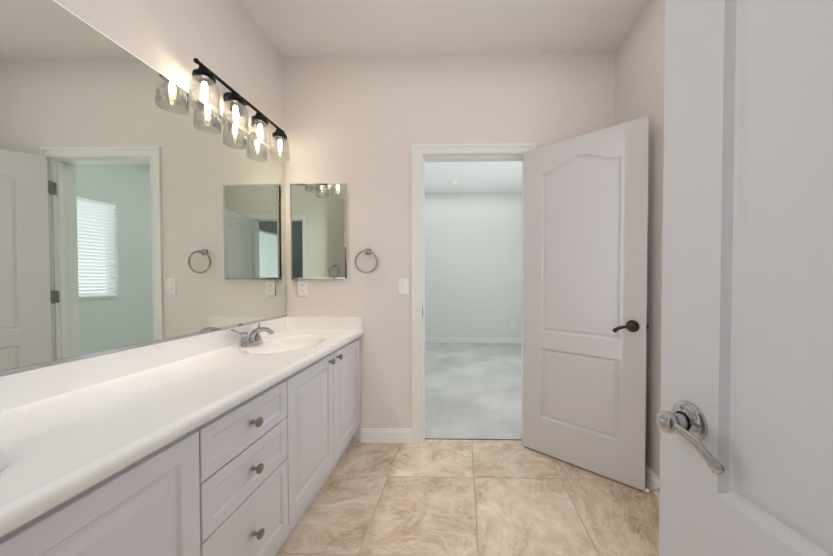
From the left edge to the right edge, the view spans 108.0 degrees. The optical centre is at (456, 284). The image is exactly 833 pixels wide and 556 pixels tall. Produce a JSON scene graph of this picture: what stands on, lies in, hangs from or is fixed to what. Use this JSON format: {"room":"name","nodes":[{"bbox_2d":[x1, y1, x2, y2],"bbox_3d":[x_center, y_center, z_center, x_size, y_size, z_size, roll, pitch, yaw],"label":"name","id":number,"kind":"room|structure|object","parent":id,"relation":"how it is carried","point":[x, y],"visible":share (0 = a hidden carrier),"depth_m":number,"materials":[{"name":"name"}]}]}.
{"room":"bathroom","nodes":[
{"label":"bathroom","id":0,"kind":"room"},
{"bbox_2d":[55,0,284,157],"bbox_3d":[-1.305,-0.226,1.023,0.120,2.750,2.265,0,1,1],"label":"wall","id":1,"kind":"structure","parent":0,"point":[230,43],"depth_m":1.47,"materials":[{"name":"paint"}]},
{"bbox_2d":[0,0,286,375],"bbox_3d":[-1.239,-0.318,1.020,0.009,1.122,2.257,0,1,1],"label":"mirror","id":2,"kind":"object","parent":1,"relation":"attached to","point":[142,203],"visible":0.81,"depth_m":1.08,"materials":[{"name":"clear glass"}]},
{"bbox_2d":[188,58,289,161],"bbox_3d":[-1.161,-0.934,1.666,0.138,0.231,0.685,0,1,1],"label":"sconce","id":3,"kind":"object","parent":1,"relation":"attached to","point":[235,103],"visible":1,"depth_m":1.55,"materials":[{"name":"glass"}]},
{"bbox_2d":[239,0,648,192],"bbox_3d":[-0.374,-1.670,2.685,4.670,0.080,5.915,0,1,1],"label":"ceiling","id":4,"kind":"structure","parent":0,"point":[328,27],"depth_m":1.90,"materials":[{"name":"paint"}]},
{"bbox_2d":[284,51,614,441],"bbox_3d":[-0.384,-0.246,2.198,4.670,2.750,0.120,0,1,1],"label":"wall","id":5,"kind":"structure","parent":0,"point":[358,125],"depth_m":2.13,"materials":[{"name":"paint"}]},
{"bbox_2d":[298,280,307,295],"bbox_3d":[-1.100,0.023,2.152,0.070,0.115,0.007,0,1,1],"label":"electrical outlet","id":6,"kind":"object","parent":5,"relation":"attached to","point":[302,287],"visible":1,"depth_m":2.15,"materials":[{"name":"white plastic"}]},
{"bbox_2d":[290,183,346,278],"bbox_3d":[-0.975,-0.378,2.136,0.399,0.673,0.020,0,1,1],"label":"medicine cabinet","id":7,"kind":"object","parent":5,"relation":"attached to","point":[318,229],"visible":0.9,"depth_m":2.13,"materials":[{"name":"mirror glass"},{"name":"chrome metal"}]},
{"bbox_2d":[355,249,377,273],"bbox_3d":[-0.626,-0.167,2.112,0.164,0.175,0.061,0,1,1],"label":"towel ring","id":8,"kind":"object","parent":5,"relation":"attached to","point":[368,251],"visible":1,"depth_m":2.09,"materials":[{"name":"silver metal"}]},
{"bbox_2d":[361,428,411,442],"bbox_3d":[-0.498,1.080,2.157,0.369,0.100,0.012,0,1,1],"label":"baseboard","id":9,"kind":"structure","parent":5,"relation":"attached to","point":[404,435],"depth_m":2.15,"materials":[{"name":"white wood"}]},
{"bbox_2d":[399,278,408,294],"bbox_3d":[-0.374,0.012,2.136,0.070,0.115,0.010,0,1,1],"label":"light switch","id":10,"kind":"object","parent":5,"relation":"attached to","point":[403,286],"visible":1,"depth_m":2.13,"materials":[{"name":"white plastic"}]},
{"bbox_2d":[411,143,536,443],"bbox_3d":[0.123,0.071,2.193,0.872,2.116,0.154,0,1,1],"label":"door frame","id":11,"kind":"structure","parent":5,"relation":"attached to","point":[421,154],"depth_m":2.13,"materials":[{"name":"white wood"}]},
{"bbox_2d":[523,116,648,490],"bbox_3d":[0.757,0.108,1.866,0.741,2.030,0.151,1,1,39],"label":"door","id":12,"kind":"structure","parent":5,"relation":"in","point":[585,264],"depth_m":1.81,"materials":[{"name":"grey wood"}]},
{"bbox_2d":[276,439,658,555],"bbox_3d":[-0.084,1.179,1.024,2.323,0.060,2.365,0,1,1],"label":"floor","id":13,"kind":"structure","parent":0,"point":[436,497],"depth_m":1.54,"materials":[{"name":"beige tile"}]},
{"bbox_2d":[0,316,363,555],"bbox_3d":[-0.958,0.694,1.032,0.570,0.911,2.262,0,1,1],"label":"bathroom vanity","id":14,"kind":"object","parent":13,"relation":"on","point":[235,441],"visible":1,"depth_m":0.91,"materials":[{"name":"white"}]},
{"bbox_2d":[425,343,521,439],"bbox_3d":[-0.351,1.128,3.888,4.430,0.064,3.367,0,1,1],"label":"floor","id":15,"kind":"structure","parent":0,"point":[472,391],"depth_m":3.13,"materials":[{"name":"grey carpet"}]},
{"bbox_2d":[425,193,521,337],"bbox_3d":[-0.317,-0.305,5.606,4.670,2.750,0.120,0,1,1],"label":"wall","id":16,"kind":"structure","parent":0,"point":[473,264],"depth_m":5.53,"materials":[{"name":"paint"}]},
{"bbox_2d":[425,337,521,342],"bbox_3d":[-0.318,1.021,5.564,4.430,0.100,0.012,0,1,1],"label":"baseboard","id":17,"kind":"structure","parent":16,"relation":"attached to","point":[465,340],"depth_m":5.54,"materials":[{"name":"white wood"}]},
{"bbox_2d":[614,0,664,478],"bbox_3d":[1.138,-0.225,0.975,0.120,2.750,2.265,0,1,1],"label":"wall","id":18,"kind":"structure","parent":0,"point":[639,69],"depth_m":1.68,"materials":[{"name":"paint"}]},
{"bbox_2d":[645,465,659,498],"bbox_3d":[1.071,1.100,1.000,0.013,0.100,2.265,0,1,1],"label":"baseboard","id":19,"kind":"structure","parent":18,"relation":"attached to","point":[652,481],"depth_m":1.65,"materials":[{"name":"white wood"}]},
{"bbox_3d":[-0.107,-0.205,-0.193,2.563,2.750,0.120,0,1,1],"label":"wall","id":20,"kind":"structure","parent":0,"visible":0},
{"bbox_2d":[656,0,832,555],"bbox_3d":[0.472,0.136,0.241,0.151,2.030,0.741,0,1,-8],"label":"door","id":21,"kind":"structure","parent":20,"relation":"in","point":[744,418],"depth_m":0.45,"materials":[{"name":"grey wood"}]}
]}

